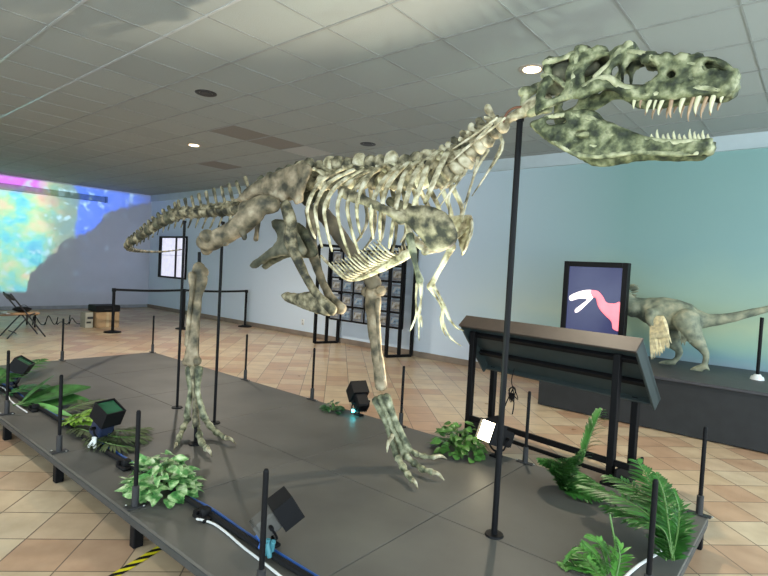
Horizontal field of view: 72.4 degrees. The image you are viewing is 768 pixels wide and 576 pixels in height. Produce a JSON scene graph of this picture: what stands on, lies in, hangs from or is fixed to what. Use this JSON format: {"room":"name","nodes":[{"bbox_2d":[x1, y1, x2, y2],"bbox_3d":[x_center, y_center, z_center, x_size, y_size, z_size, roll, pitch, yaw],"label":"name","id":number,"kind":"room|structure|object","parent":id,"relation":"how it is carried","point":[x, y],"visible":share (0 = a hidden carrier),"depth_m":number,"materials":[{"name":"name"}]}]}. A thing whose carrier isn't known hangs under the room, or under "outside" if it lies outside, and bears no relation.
{"room":"museum","nodes":[
{"label":"museum","id":0,"kind":"room"},
{"bbox_2d":[0,173,151,306],"bbox_3d":[-11.539,-1.225,12.238,0.200,3.790,12.250,5,3,40],"label":"wall","id":1,"kind":"structure","parent":0,"point":[55,250],"depth_m":15.06,"materials":[{"name":"paint"}]},
{"bbox_2d":[0,183,107,202],"bbox_3d":[-10.513,-2.667,13.082,0.120,0.180,6.890,5,3,40],"label":"wall rail","id":2,"kind":"object","parent":1,"relation":"attached to","point":[3,186],"visible":1,"depth_m":14.57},
{"bbox_2d":[0,304,146,309],"bbox_3d":[-11.548,0.523,12.226,0.024,0.100,12.250,5,3,40],"label":"baseboard","id":3,"kind":"structure","parent":1,"relation":"attached to","point":[131,305],"depth_m":15.08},
{"bbox_2d":[0,0,767,194],"bbox_3d":[-4.051,-2.456,5.685,19.500,0.130,12.670,5,3,40],"label":"ceiling","id":4,"kind":"structure","parent":0,"point":[386,30],"depth_m":5.42,"materials":[{"name":"tile"}]},
{"bbox_2d":[195,89,216,96],"bbox_3d":[-2.103,-2.298,6.200,0.250,0.014,0.250,5,3,40],"label":"ceiling vent","id":5,"kind":"object","parent":4,"relation":"in","point":[207,93],"visible":1,"depth_m":6.18,"materials":[{"name":"grey metal"}]},
{"bbox_2d":[200,91,211,95],"bbox_3d":[-2.103,-2.297,6.200,0.140,0.006,0.140,5,3,40],"label":"grille","id":6,"kind":"object","parent":5,"relation":"attached to","point":[203,93],"depth_m":6.19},
{"bbox_2d":[0,0,767,194],"bbox_3d":[-4.058,-2.388,5.683,19.500,0.008,12.681,5,3,40],"label":"grid","id":7,"kind":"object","parent":4,"relation":"attached to","point":[81,2],"depth_m":5.78,"materials":[{"name":"metal"}]},
{"bbox_2d":[518,64,542,74],"bbox_3d":[1.399,-2.066,4.964,0.250,0.014,0.250,5,3,40],"label":"recessed light","id":8,"kind":"object","parent":4,"relation":"in","point":[529,69],"visible":0.91,"depth_m":4.95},
{"bbox_2d":[0,307,767,575],"bbox_3d":[-4.116,1.243,5.974,19.500,0.100,12.250,5,3,40],"label":"floor","id":9,"kind":"structure","parent":0,"point":[48,528],"depth_m":5.26,"materials":[{"name":"tile"}]},
{"bbox_2d":[0,313,37,327],"bbox_3d":[-7.859,0.669,10.976,0.600,0.296,0.900,5,3,40],"label":"table","id":10,"kind":"object","parent":9,"relation":"on","point":[1,314],"visible":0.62,"depth_m":10.90,"materials":[{"name":"wood"}]},
{"bbox_2d":[0,292,45,338],"bbox_3d":[-6.759,0.499,9.841,0.466,0.831,0.624,5,3,40],"label":"folding chair","id":11,"kind":"object","parent":9,"relation":"on","point":[10,296],"visible":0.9,"depth_m":9.73,"materials":[{"name":"grey metal"}]},
{"bbox_2d":[12,305,31,311],"bbox_3d":[-6.780,0.376,9.835,0.269,0.142,0.308,5,3,40],"label":"bag","id":12,"kind":"object","parent":11,"relation":"on","point":[18,309],"visible":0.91,"depth_m":9.75,"materials":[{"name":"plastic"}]},
{"bbox_2d":[32,315,79,324],"bbox_3d":[-7.143,0.704,11.704,1.170,0.230,0.067,1,3,-41],"label":"coiled cable","id":13,"kind":"object","parent":9,"relation":"on","point":[48,315],"visible":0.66,"depth_m":11.60,"materials":[{"name":"black plastic"}]},
{"bbox_2d":[80,311,92,327],"bbox_3d":[-6.557,0.696,11.577,0.284,0.340,0.160,5,3,40],"label":"carton","id":14,"kind":"object","parent":9,"relation":"on","point":[86,317],"visible":1,"depth_m":11.49,"materials":[{"name":"cardboard"}]},
{"bbox_2d":[89,311,119,327],"bbox_3d":[-6.325,0.697,11.852,0.424,0.344,0.500,5,3,40],"label":"cardboard box","id":15,"kind":"object","parent":9,"relation":"on","point":[100,319],"visible":0.65,"depth_m":11.66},
{"bbox_2d":[88,304,119,311],"bbox_3d":[-6.296,0.451,11.831,0.495,0.140,0.520,5,3,40],"label":"equipment case","id":16,"kind":"object","parent":15,"relation":"on","point":[91,307],"visible":0.77,"depth_m":11.68,"materials":[{"name":"black plastic"}]},
{"bbox_2d":[103,288,120,332],"bbox_3d":[-5.675,0.468,11.002,0.340,0.930,0.340,5,3,40],"label":"barrier post","id":17,"kind":"object","parent":9,"relation":"on","point":[112,330],"visible":1,"depth_m":10.98,"materials":[{"name":"black metal"}]},
{"bbox_2d":[116,288,179,291],"bbox_3d":[-5.130,0.052,11.555,0.004,0.070,1.463,5,3,43],"label":"belt","id":18,"kind":"object","parent":17,"relation":"attached to","point":[131,290],"visible":0.94,"depth_m":11.49,"materials":[{"name":"black fabric"}]},
{"bbox_2d":[109,546,161,575],"bbox_3d":[-1.350,1.454,2.690,0.048,0.001,0.659,4,2,22],"label":"tape","id":19,"kind":"object","parent":9,"relation":"on","point":[155,550],"visible":0.89,"depth_m":2.78,"materials":[{"name":"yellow plastic"}]},
{"bbox_2d":[175,289,185,329],"bbox_3d":[-4.631,0.485,12.137,0.340,0.930,0.340,5,3,40],"label":"barrier post","id":20,"kind":"object","parent":9,"relation":"on","point":[184,290],"visible":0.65,"depth_m":12.11,"materials":[{"name":"black metal"}]},
{"bbox_2d":[238,290,251,327],"bbox_3d":[-3.478,0.510,13.198,0.340,0.930,0.340,5,3,40],"label":"barrier post","id":21,"kind":"object","parent":9,"relation":"on","point":[246,291],"visible":1,"depth_m":13.17,"materials":[{"name":"black metal"}]},
{"bbox_2d":[186,289,244,292],"bbox_3d":[-4.031,0.073,12.653,1.488,0.070,0.004,1,3,-42],"label":"belt","id":22,"kind":"object","parent":21,"relation":"attached to","point":[222,291],"visible":0.7,"depth_m":12.78,"materials":[{"name":"black fabric"}]},
{"bbox_2d":[0,352,707,575],"bbox_3d":[-1.528,1.280,4.625,7.190,0.201,2.485,5,3,40],"label":"display platform","id":23,"kind":"object","parent":9,"relation":"on","point":[363,517],"visible":0.88,"depth_m":3.38,"materials":[{"name":"black metal"}]},
{"bbox_2d":[0,350,14,415],"bbox_3d":[-3.238,0.812,4.516,0.117,0.554,0.071,1,3,-41],"label":"post","id":24,"kind":"object","parent":23,"relation":"on","point":[7,401],"visible":1,"depth_m":4.51,"materials":[{"name":"black metal"}]},
{"bbox_2d":[4,400,9,413],"bbox_3d":[-3.249,1.023,4.523,0.040,0.118,0.039,5,3,40],"label":"socket","id":25,"kind":"object","parent":24,"relation":"attached to","point":[7,402],"depth_m":4.51,"materials":[{"name":"grey metal"}]},
{"bbox_2d":[3,355,34,388],"bbox_3d":[-3.766,0.867,5.405,0.255,0.329,0.185,3,2,-13],"label":"floodlight","id":26,"kind":"object","parent":23,"relation":"on","point":[20,364],"visible":0.79,"depth_m":5.34,"materials":[{"name":"black plastic"}]},
{"bbox_2d":[10,355,34,375],"bbox_3d":[-3.738,0.802,5.409,0.205,0.196,0.159,3,2,-13],"label":"hood","id":27,"kind":"object","parent":26,"relation":"attached to","point":[20,364],"depth_m":5.34,"materials":[{"name":"black plastic"}]},
{"bbox_2d":[0,358,48,382],"bbox_3d":[-3.979,0.889,5.694,0.435,0.194,1.294,2,2,-20],"label":"frond","id":28,"kind":"object","parent":23,"relation":"on","point":[37,361],"visible":0.44,"depth_m":5.34,"materials":[{"name":"green plant"}]},
{"bbox_2d":[3,384,50,395],"bbox_3d":[-3.527,1.008,5.245,0.264,0.074,0.448,3,2,8],"label":"frond","id":29,"kind":"object","parent":23,"relation":"on","point":[31,386],"visible":0.78,"depth_m":5.18,"materials":[{"name":"green plant"}]},
{"bbox_2d":[28,403,39,412],"bbox_3d":[-3.107,1.062,4.665,0.120,0.058,0.070,5,3,40],"label":"clamp","id":30,"kind":"object","parent":23,"relation":"on","point":[34,407],"visible":1,"depth_m":4.65,"materials":[{"name":"black plastic"}]},
{"bbox_2d":[18,401,71,415],"bbox_3d":[-3.046,1.065,4.693,0.750,0.043,0.072,4,2,24],"label":"leaf spray","id":31,"kind":"object","parent":23,"relation":"on","point":[49,407],"visible":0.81,"depth_m":4.66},
{"bbox_2d":[13,375,90,406],"bbox_3d":[-3.066,0.972,4.887,0.636,0.234,0.402,3,2,-2],"label":"leaf spray","id":32,"kind":"object","parent":23,"relation":"on","point":[50,395],"visible":0.95,"depth_m":4.91,"materials":[{"name":"plant"}]},
{"bbox_2d":[49,375,68,454],"bbox_3d":[-2.299,0.890,3.726,0.117,0.554,0.071,1,3,-41],"label":"post","id":33,"kind":"object","parent":23,"relation":"on","point":[59,437],"visible":1,"depth_m":3.71,"materials":[{"name":"black metal"}]},
{"bbox_2d":[56,435,62,451],"bbox_3d":[-2.310,1.101,3.733,0.040,0.118,0.039,5,3,40],"label":"socket","id":34,"kind":"object","parent":33,"relation":"attached to","point":[59,438],"depth_m":3.72,"materials":[{"name":"grey metal"}]},
{"bbox_2d":[58,318,65,360],"bbox_3d":[-4.221,0.676,6.898,0.153,0.554,0.045,5,3,40],"label":"post","id":35,"kind":"object","parent":23,"relation":"on","point":[63,319],"visible":1,"depth_m":6.89,"materials":[{"name":"black metal"}]},
{"bbox_2d":[62,409,92,426],"bbox_3d":[-2.482,1.057,4.308,0.342,0.139,0.351,2,2,-20],"label":"frond","id":36,"kind":"object","parent":23,"relation":"on","point":[71,420],"visible":0.61,"depth_m":4.24,"materials":[{"name":"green plant"}]},
{"bbox_2d":[89,398,125,442],"bbox_3d":[-2.091,1.008,3.946,0.240,0.329,0.185,4,2,27],"label":"floodlight","id":37,"kind":"object","parent":23,"relation":"on","point":[109,413],"visible":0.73,"depth_m":3.90,"materials":[{"name":"black plastic"}]},
{"bbox_2d":[89,398,125,428],"bbox_3d":[-2.070,0.940,3.935,0.202,0.190,0.159,4,2,27],"label":"hood","id":38,"kind":"object","parent":37,"relation":"attached to","point":[109,413],"depth_m":3.90,"materials":[{"name":"black plastic"}]},
{"bbox_2d":[63,399,155,453],"bbox_3d":[-2.356,1.097,4.360,0.580,0.084,1.653,1,3,-45],"label":"frond","id":39,"kind":"object","parent":23,"relation":"on","point":[80,431],"visible":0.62,"depth_m":3.99,"materials":[{"name":"green plant"}]},
{"bbox_2d":[116,458,131,471],"bbox_3d":[-1.733,1.176,3.508,0.120,0.058,0.070,5,3,40],"label":"clamp","id":40,"kind":"object","parent":23,"relation":"on","point":[123,464],"visible":0.98,"depth_m":3.49,"materials":[{"name":"black plastic"}]},
{"bbox_2d":[123,410,146,510],"bbox_3d":[-1.397,0.966,2.968,0.117,0.554,0.071,1,3,-41],"label":"post","id":41,"kind":"object","parent":23,"relation":"on","point":[135,503],"visible":1,"depth_m":2.96,"materials":[{"name":"black metal"}]},
{"bbox_2d":[131,485,139,506],"bbox_3d":[-1.409,1.176,2.975,0.040,0.118,0.039,5,3,40],"label":"socket","id":42,"kind":"object","parent":41,"relation":"attached to","point":[135,502],"depth_m":2.96,"materials":[{"name":"grey metal"}]},
{"bbox_2d":[149,315,155,352],"bbox_3d":[-3.442,0.686,7.826,0.153,0.554,0.045,5,3,40],"label":"post","id":43,"kind":"object","parent":23,"relation":"on","point":[152,344],"visible":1,"depth_m":7.82,"materials":[{"name":"black metal"}]},
{"bbox_2d":[0,383,313,575],"bbox_3d":[-2.172,1.148,3.917,6.526,0.032,0.057,5,3,40],"label":"power cable","id":44,"kind":"object","parent":23,"relation":"on","point":[279,559],"visible":0.63,"depth_m":2.81,"materials":[{"name":"black plastic"}]},
{"bbox_2d":[1,383,318,575],"bbox_3d":[-2.207,1.152,3.992,5.964,0.025,0.041,5,3,40],"label":"power cable","id":45,"kind":"object","parent":23,"relation":"on","point":[11,388],"visible":0.34,"depth_m":2.82,"materials":[{"name":"rubber"}]},
{"bbox_2d":[115,450,205,508],"bbox_3d":[-1.352,1.117,3.219,0.561,0.233,0.495,5,3,40],"label":"pothos plant","id":46,"kind":"object","parent":23,"relation":"on","point":[179,474],"visible":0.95,"depth_m":3.13,"materials":[{"name":"green plant"}]},
{"bbox_2d":[171,220,185,408],"bbox_3d":[-1.925,0.254,4.973,0.104,1.780,0.104,5,3,40],"label":"support pole","id":47,"kind":"object","parent":23,"relation":"on","point":[177,406],"visible":1,"depth_m":4.96,"materials":[{"name":"black metal"}]},
{"bbox_2d":[188,252,200,445],"bbox_3d":[-1.433,0.463,4.035,0.154,1.481,0.104,5,3,40],"label":"support pole","id":48,"kind":"object","parent":23,"relation":"on","point":[195,442],"visible":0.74,"depth_m":4.04,"materials":[{"name":"black metal"}]},
{"bbox_2d":[192,505,211,523],"bbox_3d":[-0.992,1.238,2.885,0.120,0.058,0.070,5,3,40],"label":"clamp","id":49,"kind":"object","parent":23,"relation":"on","point":[202,512],"visible":0.97,"depth_m":2.88,"materials":[{"name":"black plastic"}]},
{"bbox_2d":[211,221,224,424],"bbox_3d":[-1.438,0.305,4.563,0.104,1.760,0.104,5,3,40],"label":"support pole","id":50,"kind":"object","parent":23,"relation":"on","point":[215,422],"visible":0.8,"depth_m":4.56,"materials":[{"name":"black metal"}]},
{"bbox_2d":[196,518,281,575],"bbox_3d":[-0.708,1.272,2.605,0.726,0.039,0.077,5,3,40],"label":"power cable","id":51,"kind":"object","parent":23,"relation":"on","point":[198,519],"visible":0.97,"depth_m":2.62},
{"bbox_2d":[241,334,249,380],"bbox_3d":[-1.662,0.834,6.329,0.153,0.554,0.045,5,3,40],"label":"post","id":52,"kind":"object","parent":23,"relation":"on","point":[246,348],"visible":1,"depth_m":6.32,"materials":[{"name":"black metal"}]},
{"bbox_2d":[256,468,268,575],"bbox_3d":[-0.511,1.039,2.223,0.117,0.554,0.071,1,3,-41],"label":"post","id":53,"kind":"object","parent":23,"relation":"on","point":[261,571],"visible":1,"depth_m":2.21,"materials":[{"name":"black metal"}]},
{"bbox_2d":[256,568,265,575],"bbox_3d":[-0.523,1.250,2.230,0.040,0.118,0.039,5,3,40],"label":"socket","id":54,"kind":"object","parent":53,"relation":"attached to","point":[260,571],"depth_m":2.21,"materials":[{"name":"grey metal"}]},
{"bbox_2d":[265,538,275,558],"bbox_3d":[-0.555,1.249,2.526,0.069,0.086,0.051,5,3,40],"label":"connector","id":55,"kind":"object","parent":23,"relation":"on","point":[269,549],"visible":0.86,"depth_m":2.51,"materials":[{"name":"plastic"}]},
{"bbox_2d":[249,486,304,547],"bbox_3d":[-0.545,1.167,2.655,0.257,0.268,0.160,2,2,-28],"label":"floodlight","id":56,"kind":"object","parent":23,"relation":"on","point":[283,511],"visible":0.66,"depth_m":2.61,"materials":[{"name":"black plastic"}]},
{"bbox_2d":[268,486,304,531],"bbox_3d":[-0.505,1.123,2.674,0.170,0.178,0.139,2,2,-28],"label":"hood","id":57,"kind":"object","parent":56,"relation":"attached to","point":[283,511],"depth_m":2.61,"materials":[{"name":"black plastic"}]},
{"bbox_2d":[306,348,317,400],"bbox_3d":[-0.750,0.910,5.561,0.153,0.554,0.045,5,3,40],"label":"post","id":58,"kind":"object","parent":23,"relation":"on","point":[314,349],"visible":1,"depth_m":5.55,"materials":[{"name":"black metal"}]},
{"bbox_2d":[319,400,345,414],"bbox_3d":[-0.504,1.162,5.191,0.291,0.099,0.245,4,2,16],"label":"ivy plant","id":59,"kind":"object","parent":23,"relation":"on","point":[325,408],"visible":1,"depth_m":5.18,"materials":[{"name":"green plant"}]},
{"bbox_2d":[346,380,369,416],"bbox_3d":[-0.243,1.069,5.087,0.189,0.328,0.294,2,2,-26],"label":"floodlight","id":60,"kind":"object","parent":23,"relation":"on","point":[357,392],"visible":1,"depth_m":5.04,"materials":[{"name":"black plastic"}]},
{"bbox_2d":[346,380,368,401],"bbox_3d":[-0.258,1.008,5.123,0.163,0.211,0.209,2,2,-26],"label":"hood","id":61,"kind":"object","parent":60,"relation":"attached to","point":[357,391],"depth_m":5.05,"materials":[{"name":"black plastic"}]},
{"bbox_2d":[399,366,407,427],"bbox_3d":[0.167,0.987,4.790,0.153,0.554,0.045,5,3,40],"label":"post","id":62,"kind":"object","parent":23,"relation":"on","point":[403,368],"visible":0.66,"depth_m":4.78,"materials":[{"name":"black metal"}]},
{"bbox_2d":[124,40,740,488],"bbox_3d":[-1.549,-0.133,5.276,1.678,2.555,8.530,2,3,-38],"label":"skeleton","id":63,"kind":"object","parent":23,"relation":"on","point":[683,79],"visible":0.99,"depth_m":3.11,"materials":[{"name":"beige"}]},
{"bbox_2d":[426,421,487,463],"bbox_3d":[0.587,1.182,4.188,0.534,0.245,0.472,5,3,40],"label":"ivy plant","id":64,"kind":"object","parent":23,"relation":"on","point":[471,441],"visible":1,"depth_m":4.10,"materials":[{"name":"green plant"}]},
{"bbox_2d":[474,417,514,457],"bbox_3d":[0.877,1.174,4.109,0.312,0.306,0.193,2,2,-34],"label":"floodlight","id":65,"kind":"object","parent":23,"relation":"on","point":[486,431],"visible":0.8,"depth_m":4.07,"materials":[{"name":"black plastic"}]},
{"bbox_2d":[474,417,507,446],"bbox_3d":[0.829,1.122,4.074,0.189,0.205,0.166,2,2,-34],"label":"hood","id":66,"kind":"object","parent":65,"relation":"attached to","point":[486,431],"depth_m":4.05,"materials":[{"name":"black plastic"}]},
{"bbox_2d":[485,118,523,539],"bbox_3d":[0.665,0.223,2.840,0.104,2.270,0.104,5,3,40],"label":"support pole","id":67,"kind":"object","parent":23,"relation":"on","point":[493,533],"visible":0.97,"depth_m":2.83,"materials":[{"name":"black metal"}]},
{"bbox_2d":[516,391,534,465],"bbox_3d":[1.095,1.064,4.010,0.153,0.554,0.045,5,3,40],"label":"post","id":68,"kind":"object","parent":23,"relation":"on","point":[525,448],"visible":1,"depth_m":4.00,"materials":[{"name":"black metal"}]},
{"bbox_2d":[522,447,528,462],"bbox_3d":[1.083,1.275,4.017,0.040,0.118,0.039,5,3,40],"label":"socket","id":69,"kind":"object","parent":68,"relation":"attached to","point":[525,449],"depth_m":4.00,"materials":[{"name":"grey metal"}]},
{"bbox_2d":[536,408,608,503],"bbox_3d":[1.261,1.075,3.494,0.468,0.580,0.331,4,2,15],"label":"palm plant","id":70,"kind":"object","parent":23,"relation":"on","point":[567,475],"visible":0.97,"depth_m":3.46,"materials":[{"name":"green plant"}]},
{"bbox_2d":[556,514,634,575],"bbox_3d":[0.998,1.246,2.535,0.248,0.356,0.346,2,2,-31],"label":"fern plant","id":71,"kind":"object","parent":23,"relation":"on","point":[592,558],"visible":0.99,"depth_m":2.50,"materials":[{"name":"green plant"}]},
{"bbox_2d":[575,458,697,560],"bbox_3d":[1.443,1.193,2.948,0.466,0.353,0.720,3,2,-15],"label":"palm plant","id":72,"kind":"object","parent":23,"relation":"on","point":[672,528],"visible":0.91,"depth_m":2.80,"materials":[{"name":"green plant"}]},
{"bbox_2d":[624,550,661,575],"bbox_3d":[1.364,1.392,2.692,0.897,0.017,0.054,1,3,-44],"label":"power cable","id":73,"kind":"object","parent":23,"relation":"on","point":[644,561],"visible":0.33,"depth_m":2.61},
{"bbox_2d":[644,479,658,575],"bbox_3d":[1.194,1.127,2.343,0.153,0.554,0.045,5,3,40],"label":"post","id":74,"kind":"object","parent":23,"relation":"on","point":[655,483],"visible":1,"depth_m":2.33,"materials":[{"name":"black metal"}]},
{"bbox_2d":[687,427,713,518],"bbox_3d":[1.981,1.138,3.265,0.153,0.554,0.045,5,3,40],"label":"post","id":75,"kind":"object","parent":23,"relation":"on","point":[700,498],"visible":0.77,"depth_m":3.25,"materials":[{"name":"black metal"}]},
{"bbox_2d":[696,495,703,514],"bbox_3d":[1.969,1.349,3.272,0.040,0.118,0.039,5,3,40],"label":"socket","id":76,"kind":"object","parent":75,"relation":"attached to","point":[700,498],"depth_m":3.26,"materials":[{"name":"grey metal"}]},
{"bbox_2d":[313,244,418,357],"bbox_3d":[-0.416,0.196,10.433,2.205,2.095,0.555,5,3,40],"label":"display rack","id":77,"kind":"object","parent":9,"relation":"on","point":[403,267],"visible":0.7,"depth_m":9.93,"materials":[{"name":"black metal"}]},
{"bbox_2d":[332,280,340,290],"bbox_3d":[-0.991,-0.057,10.913,0.259,0.220,0.020,5,3,40],"label":"framed card","id":78,"kind":"object","parent":77,"relation":"in","point":[336,284],"visible":0.93,"depth_m":10.90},
{"bbox_2d":[333,282,339,289],"bbox_3d":[-0.997,-0.044,10.907,0.200,0.168,0.004,5,3,40],"label":"picture","id":79,"kind":"object","parent":78,"relation":"attached to","point":[336,285],"depth_m":10.90},
{"bbox_2d":[333,252,342,262],"bbox_3d":[-0.959,-0.636,10.893,0.259,0.220,0.020,5,3,40],"label":"framed card","id":80,"kind":"object","parent":77,"relation":"in","point":[337,256],"visible":0.84,"depth_m":10.88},
{"bbox_2d":[334,254,340,261],"bbox_3d":[-0.965,-0.622,10.887,0.200,0.168,0.004,5,3,40],"label":"picture","id":81,"kind":"object","parent":80,"relation":"attached to","point":[337,257],"depth_m":10.88},
{"bbox_2d":[341,309,350,320],"bbox_3d":[-0.775,0.542,10.725,0.259,0.220,0.020,5,3,40],"label":"framed card","id":82,"kind":"object","parent":77,"relation":"in","point":[347,315],"visible":0.76,"depth_m":10.69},
{"bbox_2d":[342,311,349,319],"bbox_3d":[-0.781,0.556,10.720,0.200,0.168,0.004,5,3,40],"label":"picture","id":83,"kind":"object","parent":82,"relation":"attached to","point":[346,316],"depth_m":10.70},
{"bbox_2d":[342,295,351,305],"bbox_3d":[-0.759,0.253,10.715,0.259,0.220,0.020,5,3,40],"label":"framed card","id":84,"kind":"object","parent":77,"relation":"in","point":[346,299],"visible":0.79,"depth_m":10.69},
{"bbox_2d":[343,297,349,304],"bbox_3d":[-0.765,0.266,10.710,0.200,0.168,0.004,5,3,40],"label":"picture","id":85,"kind":"object","parent":84,"relation":"attached to","point":[346,300],"depth_m":10.71},
{"bbox_2d":[343,280,352,291],"bbox_3d":[-0.744,-0.037,10.705,0.259,0.220,0.020,5,3,40],"label":"framed card","id":86,"kind":"object","parent":77,"relation":"in","point":[347,286],"visible":0.84,"depth_m":10.69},
{"bbox_2d":[344,283,350,290],"bbox_3d":[-0.750,-0.023,10.699,0.200,0.168,0.004,5,3,40],"label":"picture","id":87,"kind":"object","parent":86,"relation":"attached to","point":[347,286],"depth_m":10.69},
{"bbox_2d":[353,310,362,321],"bbox_3d":[-0.528,0.563,10.518,0.259,0.220,0.020,5,3,40],"label":"framed card","id":88,"kind":"object","parent":77,"relation":"in","point":[357,315],"visible":1,"depth_m":10.51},
{"bbox_2d":[354,312,360,320],"bbox_3d":[-0.534,0.576,10.512,0.200,0.168,0.004,5,3,40],"label":"picture","id":89,"kind":"object","parent":88,"relation":"attached to","point":[357,315],"depth_m":10.51},
{"bbox_2d":[353,296,363,307],"bbox_3d":[-0.512,0.273,10.507,0.259,0.220,0.020,5,3,40],"label":"framed card","id":90,"kind":"object","parent":77,"relation":"in","point":[358,300],"visible":1,"depth_m":10.49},
{"bbox_2d":[354,298,361,306],"bbox_3d":[-0.518,0.287,10.502,0.200,0.168,0.004,5,3,40],"label":"picture","id":91,"kind":"object","parent":90,"relation":"attached to","point":[357,301],"depth_m":10.50},
{"bbox_2d":[354,281,363,292],"bbox_3d":[-0.497,-0.016,10.497,0.259,0.220,0.020,5,3,40],"label":"framed card","id":92,"kind":"object","parent":77,"relation":"in","point":[358,286],"visible":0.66,"depth_m":10.50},
{"bbox_2d":[355,283,362,291],"bbox_3d":[-0.503,-0.003,10.492,0.200,0.168,0.004,5,3,40],"label":"picture","id":93,"kind":"object","parent":92,"relation":"attached to","point":[358,286],"depth_m":10.50},
{"bbox_2d":[380,313,385,325],"bbox_3d":[-0.034,0.604,10.102,0.259,0.220,0.020,5,3,40],"label":"framed card","id":94,"kind":"object","parent":77,"relation":"in","point":[382,316],"visible":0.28,"depth_m":10.07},
{"bbox_2d":[379,269,388,279],"bbox_3d":[0.013,-0.264,10.072,0.259,0.220,0.020,5,3,40],"label":"framed card","id":95,"kind":"object","parent":77,"relation":"in","point":[383,275],"visible":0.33,"depth_m":10.06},
{"bbox_2d":[380,271,388,278],"bbox_3d":[0.007,-0.251,10.066,0.200,0.168,0.004,5,3,40],"label":"picture","id":96,"kind":"object","parent":95,"relation":"attached to","point":[383,275],"depth_m":10.06},
{"bbox_2d":[381,298,386,309],"bbox_3d":[-0.018,0.314,10.092,0.259,0.220,0.020,5,3,40],"label":"framed card","id":97,"kind":"object","parent":77,"relation":"in","point":[383,301],"visible":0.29,"depth_m":10.07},
{"bbox_2d":[390,315,398,326],"bbox_3d":[0.213,0.624,9.894,0.259,0.220,0.020,5,3,40],"label":"framed card","id":98,"kind":"object","parent":77,"relation":"in","point":[394,319],"visible":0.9,"depth_m":9.90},
{"bbox_2d":[390,299,399,311],"bbox_3d":[0.228,0.335,9.884,0.259,0.220,0.020,5,3,40],"label":"framed card","id":99,"kind":"object","parent":77,"relation":"in","point":[394,303],"visible":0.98,"depth_m":9.88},
{"bbox_2d":[392,302,399,310],"bbox_3d":[0.223,0.349,9.879,0.200,0.168,0.004,5,3,40],"label":"picture","id":100,"kind":"object","parent":99,"relation":"attached to","point":[395,305],"depth_m":9.88},
{"bbox_2d":[391,284,400,296],"bbox_3d":[0.244,0.046,9.874,0.259,0.220,0.020,5,3,40],"label":"framed card","id":101,"kind":"object","parent":77,"relation":"in","point":[395,291],"visible":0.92,"depth_m":9.88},
{"bbox_2d":[392,286,399,295],"bbox_3d":[0.238,0.059,9.869,0.200,0.168,0.004,5,3,40],"label":"picture","id":102,"kind":"object","parent":101,"relation":"attached to","point":[395,289],"depth_m":9.88},
{"bbox_2d":[392,269,400,280],"bbox_3d":[0.260,-0.244,9.864,0.259,0.220,0.020,5,3,40],"label":"framed card","id":103,"kind":"object","parent":77,"relation":"in","point":[396,275],"visible":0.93,"depth_m":9.87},
{"bbox_2d":[393,271,400,279],"bbox_3d":[0.254,-0.230,9.858,0.200,0.168,0.004,5,3,40],"label":"picture","id":104,"kind":"object","parent":103,"relation":"attached to","point":[396,274],"depth_m":9.87},
{"bbox_2d":[459,315,660,488],"bbox_3d":[1.487,0.932,4.721,0.589,1.212,1.710,1,3,-41],"label":"display stand","id":105,"kind":"object","parent":9,"relation":"on","point":[618,367],"visible":0.77,"depth_m":4.50,"materials":[{"name":"black metal"}]},
{"bbox_2d":[505,369,517,413],"bbox_3d":[1.218,0.981,4.998,0.126,0.439,0.063,5,3,40],"label":"cable bundle","id":106,"kind":"object","parent":105,"relation":"hanging from","point":[511,396],"visible":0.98,"depth_m":4.98,"materials":[{"name":"black plastic"}]},
{"bbox_2d":[538,356,767,452],"bbox_3d":[4.593,1.367,5.552,5.540,0.598,1.640,5,3,40],"label":"plinth","id":107,"kind":"object","parent":9,"relation":"on","point":[733,406],"visible":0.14,"depth_m":5.67,"materials":[{"name":"paint"}]},
{"bbox_2d":[628,284,767,371],"bbox_3d":[3.649,0.396,6.397,2.306,1.160,0.555,5,3,40],"label":"dinosaur","id":108,"kind":"object","parent":107,"relation":"on","point":[671,322],"visible":0.88,"depth_m":6.33,"materials":[{"name":"grey plastic"}]},
{"bbox_2d":[750,317,764,380],"bbox_3d":[4.235,0.683,5.918,0.140,0.703,0.140,5,3,40],"label":"support pole","id":109,"kind":"object","parent":107,"relation":"on","point":[757,376],"visible":1,"depth_m":5.91,"materials":[{"name":"black metal"}]},
{"bbox_2d":[148,148,767,371],"bbox_3d":[-0.086,-0.604,10.738,19.700,3.690,0.200,5,3,40],"label":"wall","id":110,"kind":"structure","parent":0,"point":[695,233],"depth_m":8.26,"materials":[{"name":"paint"}]},
{"bbox_2d":[158,236,187,279],"bbox_3d":[-6.388,-0.929,15.916,1.630,1.270,0.115,5,3,40],"label":"window","id":111,"kind":"structure","parent":110,"relation":"in","point":[171,261],"depth_m":16.04,"materials":[{"name":"glass"}]},
{"bbox_2d":[147,304,487,369],"bbox_3d":[-0.178,1.188,10.650,19.500,0.110,0.024,5,3,40],"label":"baseboard","id":112,"kind":"structure","parent":110,"relation":"attached to","point":[430,356],"depth_m":11.47,"materials":[{"name":"tile"}]},
{"bbox_2d":[151,131,767,201],"bbox_3d":[-0.003,-2.242,10.519,19.500,0.195,0.056,5,3,40],"label":"trim","id":113,"kind":"structure","parent":110,"relation":"attached to","point":[756,140],"depth_m":8.32,"materials":[{"name":"paint"}]},
{"bbox_2d":[560,261,630,335],"bbox_3d":[2.639,0.299,6.611,0.780,1.250,0.120,5,3,40],"label":"display screen","id":114,"kind":"object","parent":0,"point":[595,295],"visible":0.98,"depth_m":6.55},
{"bbox_2d":[569,290,592,312],"bbox_3d":[2.502,0.168,6.667,0.312,0.304,0.003,5,3,40],"label":"picture","id":115,"kind":"object","parent":114,"relation":"attached to","point":[580,301],"depth_m":6.67},
{"bbox_2d":[590,290,619,330],"bbox_3d":[2.730,0.275,6.473,0.396,0.480,0.003,5,3,40],"label":"picture","id":116,"kind":"object","parent":114,"relation":"attached to","point":[604,304],"depth_m":6.48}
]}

